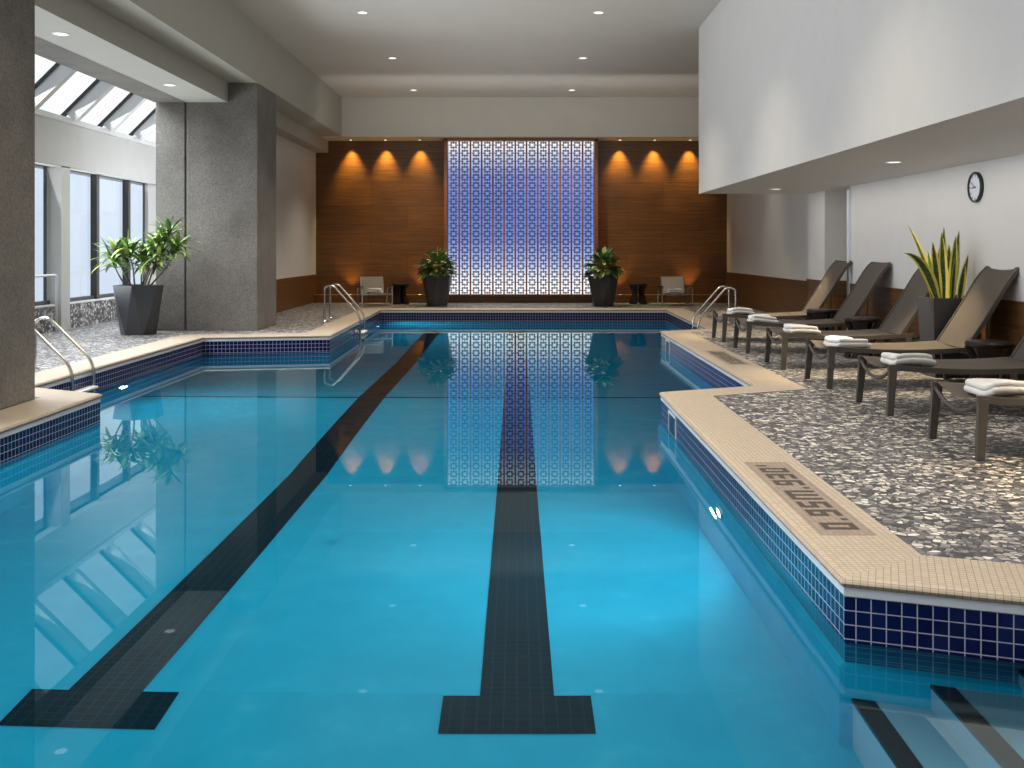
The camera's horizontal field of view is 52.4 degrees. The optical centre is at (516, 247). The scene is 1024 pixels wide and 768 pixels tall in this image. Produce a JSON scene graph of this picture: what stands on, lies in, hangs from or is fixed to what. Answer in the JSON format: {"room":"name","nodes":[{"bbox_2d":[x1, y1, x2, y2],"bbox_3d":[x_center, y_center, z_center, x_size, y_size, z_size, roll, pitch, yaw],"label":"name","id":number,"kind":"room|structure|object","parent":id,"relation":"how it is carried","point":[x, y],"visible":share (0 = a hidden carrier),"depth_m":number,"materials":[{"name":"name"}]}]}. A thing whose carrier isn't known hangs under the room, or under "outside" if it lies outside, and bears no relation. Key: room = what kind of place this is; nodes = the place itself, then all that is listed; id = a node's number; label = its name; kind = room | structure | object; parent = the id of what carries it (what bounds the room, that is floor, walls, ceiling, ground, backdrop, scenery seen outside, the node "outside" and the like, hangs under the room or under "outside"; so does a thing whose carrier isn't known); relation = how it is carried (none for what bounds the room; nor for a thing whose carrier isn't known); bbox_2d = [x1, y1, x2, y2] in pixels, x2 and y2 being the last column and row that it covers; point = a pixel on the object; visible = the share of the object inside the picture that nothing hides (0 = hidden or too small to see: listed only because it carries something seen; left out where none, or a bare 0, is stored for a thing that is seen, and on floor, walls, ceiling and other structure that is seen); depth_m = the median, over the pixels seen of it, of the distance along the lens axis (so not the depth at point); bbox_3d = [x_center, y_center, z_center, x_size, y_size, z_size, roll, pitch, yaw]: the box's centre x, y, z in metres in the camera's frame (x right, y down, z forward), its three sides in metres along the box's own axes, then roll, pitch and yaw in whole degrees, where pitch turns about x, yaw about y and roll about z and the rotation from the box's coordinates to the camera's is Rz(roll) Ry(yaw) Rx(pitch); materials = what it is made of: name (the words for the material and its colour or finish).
{"room":"indoor swimming pool","nodes":[
{"label":"indoor swimming pool","id":0,"kind":"room"},
{"bbox_2d":[35,168,146,301],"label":"windows","id":1,"kind":"structure","parent":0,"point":[110,192],"depth_m":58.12,"materials":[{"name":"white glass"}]},
{"bbox_2d":[35,115,155,329],"bbox_3d":[-8.020,-0.400,11.300,0.560,3.600,26.600,0,0,0],"label":"wall","id":2,"kind":"structure","parent":0,"point":[66,148],"depth_m":17.99,"materials":[{"name":"grey paint"}]},
{"bbox_2d":[35,164,49,305],"bbox_3d":[-7.940,-0.240,15.160,0.140,2.400,4.920,0,0,0],"label":"window","id":3,"kind":"structure","parent":2,"relation":"in","point":[44,302],"depth_m":17.59,"materials":[{"name":"brown metal"}]},
{"bbox_2d":[35,297,114,307],"bbox_3d":[-7.910,0.968,13.310,0.220,0.025,22.380,0,0,0],"label":"sill","id":4,"kind":"structure","parent":2,"relation":"attached to","point":[90,300],"depth_m":18.62,"materials":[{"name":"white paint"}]},
{"bbox_2d":[35,299,117,333],"bbox_3d":[-7.890,1.190,13.310,0.220,0.420,22.380,0,0,0],"label":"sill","id":5,"kind":"structure","parent":2,"relation":"attached to","point":[93,312],"depth_m":18.67,"materials":[{"name":"grey stone"}]},
{"bbox_2d":[35,63,155,147],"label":"window","id":6,"kind":"structure","parent":2,"relation":"in","point":[57,75],"depth_m":17.75,"materials":[{"name":"white paint"}]},
{"bbox_2d":[276,134,315,278],"bbox_3d":[-5.360,-0.700,23.000,0.280,4.200,8.000,0,0,0],"label":"wall","id":7,"kind":"structure","parent":0,"point":[295,163],"depth_m":24.40,"materials":[{"name":"white paint"}]},
{"bbox_2d":[276,274,316,312],"bbox_3d":[-5.220,1.040,23.010,0.040,0.720,7.980,0,0,0],"label":"wainscot","id":8,"kind":"structure","parent":7,"relation":"attached to","point":[293,292],"depth_m":24.42,"materials":[{"name":"brown wood"}]},
{"bbox_2d":[84,0,698,140],"bbox_3d":[-0.275,-3.490,12.500,11.450,1.420,29.000,0,0,0],"label":"wall","id":9,"kind":"structure","parent":0,"point":[216,36],"depth_m":16.57,"materials":[{"name":"paint"}]},
{"bbox_2d":[35,36,184,101],"bbox_3d":[-5.870,-3.410,11.300,0.540,1.880,26.600,0,0,0],"label":"beam","id":10,"kind":"structure","parent":9,"relation":"attached to","point":[43,48],"depth_m":14.55,"materials":[{"name":"paint"}]},
{"bbox_2d":[35,0,327,152],"bbox_3d":[-5.255,-2.645,12.500,0.710,0.350,29.000,0,0,0],"label":"beam","id":11,"kind":"structure","parent":9,"relation":"attached to","point":[97,36],"depth_m":13.70,"materials":[{"name":"paint"}]},
{"bbox_2d":[52,32,69,35],"bbox_3d":[-5.260,-2.467,12.000,0.196,0.006,0.196,0,0,0],"label":"recessed light","id":12,"kind":"object","parent":11,"relation":"attached to","point":[53,33],"visible":1,"depth_m":12.01,"materials":[{"name":"white plastic"}]},
{"bbox_2d":[230,0,720,96],"bbox_3d":[0.905,-3.905,12.550,10.590,0.250,29.100,0,0,0],"label":"ceiling","id":13,"kind":"structure","parent":0,"point":[441,48],"depth_m":19.32,"materials":[{"name":"paint"}]},
{"bbox_2d":[593,11,604,13],"bbox_3d":[1.310,-3.777,16.700,0.196,0.006,0.196,0,0,0],"label":"recessed light","id":14,"kind":"object","parent":13,"relation":"in","point":[595,12],"visible":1,"depth_m":16.68,"materials":[{"name":"white plastic"}]},
{"bbox_2d":[321,97,698,137],"bbox_3d":[0.275,-3.280,26.115,10.350,1.000,0.170,0,0,0],"label":"wall","id":15,"kind":"structure","parent":0,"point":[362,117],"depth_m":26.03,"materials":[{"name":"paint"}]},
{"bbox_2d":[8,303,1023,563],"bbox_3d":[-1.050,1.400,12.500,13.900,0.001,29.000,0,0,0],"label":"floor","id":16,"kind":"structure","parent":0,"point":[934,495],"depth_m":7.93,"materials":[{"name":"tile"}]},
{"bbox_2d":[0,0,34,409],"bbox_3d":[-5.298,-0.710,8.810,1.685,4.220,1.620,0,0,0],"label":"concrete column","id":17,"kind":"structure","parent":16,"relation":"on","point":[17,17],"depth_m":9.26,"materials":[{"name":"grey concrete"}]},
{"bbox_2d":[35,274,57,331],"bbox_3d":[-7.680,0.914,15.975,0.044,0.971,2.793,0,0,0],"label":"grab rail","id":18,"kind":"object","parent":16,"relation":"on","point":[43,275],"visible":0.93,"depth_m":17.33,"materials":[{"name":"white metal"}]},
{"bbox_2d":[87,216,202,334],"bbox_3d":[-6.014,0.420,16.872,1.753,1.960,1.006,0,0,0],"label":"plant","id":19,"kind":"object","parent":16,"relation":"on","point":[138,306],"visible":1,"depth_m":16.73,"materials":[{"name":"green plant"}]},
{"bbox_2d":[156,83,275,330],"bbox_3d":[-5.270,-0.710,18.325,1.740,4.220,1.390,0,0,0],"label":"concrete column","id":20,"kind":"structure","parent":16,"relation":"on","point":[216,161],"depth_m":17.63,"materials":[{"name":"grey concrete"}]},
{"bbox_2d":[356,276,392,305],"bbox_3d":[-3.507,1.057,25.568,0.790,0.693,0.702,0,0,-20],"label":"lounge chair","id":21,"kind":"object","parent":16,"relation":"on","point":[366,283],"visible":0.97,"depth_m":25.78,"materials":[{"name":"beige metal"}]},
{"bbox_2d":[367,288,382,292],"bbox_3d":[-3.470,1.042,25.400,0.380,0.125,0.280,0,0,0],"label":"towel","id":22,"kind":"object","parent":21,"relation":"on","point":[370,290],"visible":1,"depth_m":25.27,"materials":[{"name":"white fabric"}]},
{"bbox_2d":[390,283,408,304],"bbox_3d":[-2.930,1.140,26.000,0.452,0.520,0.452,0,0,-29],"label":"stool","id":23,"kind":"object","parent":16,"relation":"on","point":[399,289],"visible":0.91,"depth_m":25.86,"materials":[{"name":"brown wood"}]},
{"bbox_2d":[413,248,457,306],"bbox_3d":[-1.970,0.673,25.126,1.087,1.455,1.140,0,0,0],"label":"plant","id":24,"kind":"object","parent":16,"relation":"on","point":[436,285],"visible":1,"depth_m":24.87,"materials":[{"name":"green plant"}]},
{"bbox_2d":[0,308,1023,605],"bbox_3d":[-0.675,1.423,12.075,9.450,0.054,24.250,0,0,0],"label":"pool coping","id":25,"kind":"object","parent":16,"relation":"on","point":[882,561],"visible":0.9,"depth_m":7.10,"materials":[{"name":"beige tile"}]},
{"bbox_2d":[35,317,97,392],"bbox_3d":[-5.225,1.640,11.720,0.800,1.695,0.688,0,0,0],"label":"pool ladder","id":26,"kind":"object","parent":25,"relation":"attached to","point":[93,387],"visible":0.41,"depth_m":11.99,"materials":[{"name":"silver metal"}]},
{"bbox_2d":[322,284,367,334],"bbox_3d":[-3.340,1.676,20.200,0.800,1.949,0.688,0,0,0],"label":"pool ladder","id":27,"kind":"object","parent":25,"relation":"attached to","point":[364,330],"visible":0.8,"depth_m":19.90,"materials":[{"name":"silver metal"}]},
{"bbox_2d":[0,311,1023,615],"bbox_3d":[-0.675,1.454,12.075,8.550,0.048,23.350,0,0,0],"label":"trim","id":28,"kind":"structure","parent":25,"relation":"attached to","point":[846,591],"depth_m":7.18,"materials":[{"name":"white tile"}]},
{"bbox_2d":[692,286,736,328],"bbox_3d":[3.620,1.676,19.150,0.800,1.949,0.688,0,0,0],"label":"pool ladder","id":29,"kind":"object","parent":25,"relation":"attached to","point":[719,287],"visible":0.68,"depth_m":18.86,"materials":[{"name":"silver metal"}]},
{"bbox_2d":[705,351,750,364],"bbox_3d":[2.665,1.395,13.275,0.270,0.001,1.650,0,0,0],"label":"depth marker","id":30,"kind":"object","parent":25,"relation":"on","point":[729,359],"visible":1,"depth_m":13.13,"materials":[{"name":"brown tile"}]},
{"bbox_2d":[744,462,875,534],"bbox_3d":[1.613,1.395,5.915,0.275,0.001,1.730,0,0,0],"label":"depth marker","id":31,"kind":"object","parent":25,"relation":"on","point":[821,512],"visible":1,"depth_m":5.72,"materials":[{"name":"brown tile"}]},
{"bbox_2d":[582,246,624,306],"bbox_3d":[2.097,0.653,25.119,1.149,1.495,1.134,0,0,0],"label":"plant","id":32,"kind":"object","parent":16,"relation":"on","point":[602,287],"visible":1,"depth_m":24.87,"materials":[{"name":"green plant"}]},
{"bbox_2d":[629,283,646,303],"bbox_3d":[3.030,1.140,26.000,0.452,0.520,0.452,0,0,0],"label":"stool","id":33,"kind":"object","parent":16,"relation":"on","point":[633,286],"visible":1,"depth_m":25.86,"materials":[{"name":"brown wood"}]},
{"bbox_2d":[657,277,693,305],"bbox_3d":[3.869,1.057,25.519,0.790,0.693,0.702,0,0,-3],"label":"lounge chair","id":34,"kind":"object","parent":16,"relation":"on","point":[666,282],"visible":0.97,"depth_m":25.77,"materials":[{"name":"brown metal"}]},
{"bbox_2d":[667,288,683,293],"bbox_3d":[3.860,1.049,25.360,0.380,0.123,0.280,0,0,0],"label":"towel","id":35,"kind":"object","parent":34,"relation":"on","point":[677,290],"visible":0.99,"depth_m":25.23,"materials":[{"name":"white fabric"}]},
{"bbox_2d":[712,260,851,341],"bbox_3d":[4.027,0.796,15.850,1.966,1.216,0.830,0,0,0],"label":"sun lounger","id":36,"kind":"object","parent":16,"relation":"on","point":[834,273],"visible":0.72,"depth_m":15.89,"materials":[{"name":"grey"}]},
{"bbox_2d":[726,307,754,314],"bbox_3d":[3.390,0.966,15.780,0.350,0.152,0.440,0,0,-1],"label":"folded towel","id":37,"kind":"object","parent":36,"relation":"on","point":[738,310],"visible":0.81,"depth_m":15.57,"materials":[{"name":"white fabric"}]},
{"bbox_2d":[733,261,891,353],"bbox_3d":[4.017,0.796,14.200,1.966,1.216,0.830,0,0,0],"label":"sun lounger","id":38,"kind":"object","parent":16,"relation":"on","point":[860,294],"visible":0.84,"depth_m":14.24,"materials":[{"name":"grey"}]},
{"bbox_2d":[747,314,778,322],"bbox_3d":[3.340,0.967,14.130,0.350,0.138,0.440,0,0,2],"label":"folded towel","id":39,"kind":"object","parent":38,"relation":"on","point":[766,318],"visible":0.96,"depth_m":13.92,"materials":[{"name":"white fabric"}]},
{"bbox_2d":[806,308,837,345],"bbox_3d":[4.420,1.140,15.050,0.452,0.520,0.452,0,0,-17],"label":"side table","id":40,"kind":"object","parent":16,"relation":"on","point":[812,313],"visible":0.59,"depth_m":14.91,"materials":[{"name":"brown wood"}]},
{"bbox_2d":[764,268,929,369],"bbox_3d":[4.017,0.796,12.350,1.966,1.216,0.830,0,0,0],"label":"sun lounger","id":41,"kind":"object","parent":16,"relation":"on","point":[904,312],"visible":0.75,"depth_m":12.41,"materials":[{"name":"grey"}]},
{"bbox_2d":[783,323,820,334],"bbox_3d":[3.360,0.971,12.280,0.350,0.147,0.440,0,0,2],"label":"folded towel","id":42,"kind":"object","parent":41,"relation":"on","point":[788,328],"visible":0.95,"depth_m":12.07,"materials":[{"name":"white fabric"}]},
{"bbox_2d":[844,316,880,358],"bbox_3d":[4.420,1.140,13.300,0.452,0.520,0.452,0,0,-17],"label":"stool","id":43,"kind":"object","parent":16,"relation":"on","point":[852,322],"visible":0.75,"depth_m":13.15,"materials":[{"name":"brown wood"}]},
{"bbox_2d":[804,266,1018,388],"bbox_3d":[4.057,0.796,10.720,1.966,1.216,0.830,0,0,0],"label":"sun lounger","id":44,"kind":"object","parent":16,"relation":"on","point":[989,286],"visible":0.92,"depth_m":10.73,"materials":[{"name":"grey"}]},
{"bbox_2d":[823,335,871,347],"bbox_3d":[3.380,0.973,10.650,0.350,0.128,0.440,0,0,-3],"label":"folded towel","id":45,"kind":"object","parent":44,"relation":"on","point":[831,340],"visible":0.94,"depth_m":10.44,"materials":[{"name":"white fabric"}]},
{"bbox_2d":[905,226,969,377],"bbox_3d":[4.541,0.570,11.400,0.767,1.660,0.450,0,0,0],"label":"potted snake plant","id":46,"kind":"object","parent":16,"relation":"on","point":[940,271],"visible":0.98,"depth_m":11.30,"materials":[{"name":"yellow plant"}]},
{"bbox_2d":[855,337,1023,415],"bbox_3d":[4.067,0.796,9.070,1.966,1.216,0.830,0,0,0],"label":"sun lounger","id":47,"kind":"object","parent":16,"relation":"on","point":[1014,364],"visible":0.93,"depth_m":9.15,"materials":[{"name":"grey"}]},
{"bbox_2d":[880,352,935,366],"bbox_3d":[3.380,0.966,9.000,0.350,0.154,0.440,0,0,3],"label":"folded towel","id":48,"kind":"object","parent":47,"relation":"on","point":[909,359],"visible":0.98,"depth_m":8.79,"materials":[{"name":"white fabric"}]},
{"bbox_2d":[928,381,1023,460],"bbox_3d":[4.007,0.796,7.250,1.966,1.216,0.830,0,0,0],"label":"sun lounger","id":49,"kind":"object","parent":16,"relation":"on","point":[982,403],"visible":0.79,"depth_m":7.06,"materials":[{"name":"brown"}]},
{"bbox_2d":[964,378,1023,396],"bbox_3d":[3.350,0.958,7.180,0.350,0.138,0.440,0,0,-2],"label":"folded towel","id":50,"kind":"object","parent":49,"relation":"on","point":[977,386],"visible":0.98,"depth_m":7.02,"materials":[{"name":"white fabric"}]},
{"bbox_2d":[964,339,1015,378],"bbox_3d":[4.500,1.140,9.900,0.452,0.520,0.452,0,0,-17],"label":"stool","id":51,"kind":"object","parent":16,"relation":"on","point":[986,348],"visible":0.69,"depth_m":9.75,"materials":[{"name":"brown wood"}]},
{"bbox_2d":[316,140,726,293],"bbox_3d":[0.375,-1.400,27.100,11.250,5.600,0.200,0,0,0],"label":"wall","id":52,"kind":"structure","parent":0,"point":[380,204],"depth_m":27.00,"materials":[{"name":"brown wood"}]},
{"bbox_2d":[313,294,727,302],"bbox_3d":[0.125,1.300,26.775,10.650,0.200,0.450,0,0,0],"label":"plinth","id":53,"kind":"object","parent":52,"relation":"attached to","point":[318,298],"visible":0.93,"depth_m":26.55,"materials":[{"name":"brown wood"}]},
{"bbox_2d":[444,138,597,295],"bbox_3d":[0.100,-0.780,26.670,3.910,4.020,0.560,0,0,0],"label":"lattice screen","id":54,"kind":"object","parent":52,"relation":"attached to","point":[521,214],"visible":1,"depth_m":26.46,"materials":[{"name":"blue"}]},
{"bbox_2d":[727,194,807,280],"bbox_3d":[5.825,-1.190,22.485,0.750,5.180,9.230,0,0,0],"label":"wall","id":55,"kind":"structure","parent":0,"point":[767,234],"depth_m":22.45,"materials":[{"name":"white paint"}]},
{"bbox_2d":[726,272,805,319],"bbox_3d":[5.445,1.010,22.450,0.030,0.780,9.100,0,0,0],"label":"wainscot","id":56,"kind":"structure","parent":55,"relation":"attached to","point":[767,294],"depth_m":22.54,"materials":[{"name":"brown wood"}]},
{"bbox_2d":[699,0,1023,193],"bbox_3d":[4.660,-2.355,7.925,3.080,2.850,19.850,0,0,0],"label":"bulkhead","id":57,"kind":"structure","parent":0,"point":[796,96],"depth_m":10.19,"materials":[{"name":"white paint"}]},
{"bbox_2d":[885,161,902,162],"bbox_3d":[4.080,-0.927,11.250,0.196,0.006,0.196,0,0,0],"label":"recessed light","id":58,"kind":"object","parent":57,"relation":"in","point":[890,161],"visible":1,"depth_m":11.25,"materials":[{"name":"white plastic"}]},
{"bbox_2d":[808,154,1023,301],"bbox_3d":[5.600,0.100,7.935,1.200,2.600,19.870,0,0,0],"label":"wall","id":59,"kind":"structure","parent":0,"point":[990,229],"depth_m":12.82,"materials":[{"name":"white paint"}]},
{"bbox_2d":[847,189,850,329],"bbox_3d":[5.005,0.260,15.600,0.090,2.280,0.080,0,0,0],"label":"door frame","id":60,"kind":"structure","parent":59,"relation":"attached to","point":[848,190],"depth_m":15.56,"materials":[{"name":"white"}]},
{"bbox_2d":[806,279,1023,380],"bbox_3d":[5.365,0.965,7.950,0.770,0.870,19.900,0,0,0],"label":"wainscot","id":61,"kind":"structure","parent":59,"relation":"attached to","point":[1007,320],"depth_m":13.13,"materials":[{"name":"brown wood"}]},
{"bbox_2d":[967,172,983,202],"bbox_3d":[4.980,-0.660,11.300,0.040,0.336,0.336,0,0,0],"label":"wall clock","id":62,"kind":"object","parent":59,"relation":"attached to","point":[975,185],"visible":1,"depth_m":11.29,"materials":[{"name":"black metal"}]},
{"bbox_3d":[-0.700,3.084,12.100,9.000,2.372,23.800,0,0,0],"label":"shell","id":63,"kind":"object","parent":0,"visible":0},
{"bbox_3d":[-0.675,1.786,12.075,8.550,0.224,23.350,0,0,0],"label":"tile","id":64,"kind":"structure","parent":63,"relation":"attached to","visible":0},
{"bbox_2d":[0,321,1023,767],"bbox_3d":[-0.675,1.670,12.075,8.550,0.001,23.350,0,0,0],"label":"pool water","id":65,"kind":"object","parent":64,"relation":"in","point":[401,544],"visible":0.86,"depth_m":5.06,"materials":[{"name":"blue liquid"}]},
{"bbox_2d":[0,313,1023,662],"bbox_3d":[-0.675,1.572,12.075,8.550,0.204,23.350,0,0,0],"label":"tile","id":66,"kind":"structure","parent":64,"relation":"on","point":[935,629],"depth_m":6.21,"materials":[{"name":"blue tile"}]},
{"bbox_2d":[665,339,669,352],"bbox_3d":[2.428,1.610,16.750,0.012,0.240,0.440,0,0,0],"label":"skimmer","id":67,"kind":"object","parent":66,"relation":"attached to","point":[667,343],"visible":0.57,"depth_m":16.77,"materials":[{"name":"white plastic"}]},
{"bbox_2d":[668,410,675,437],"bbox_3d":[1.396,1.610,9.350,0.012,0.240,0.440,0,0,0],"label":"skimmer","id":68,"kind":"object","parent":66,"relation":"attached to","point":[671,418],"visible":0.57,"depth_m":9.34,"materials":[{"name":"white plastic"}]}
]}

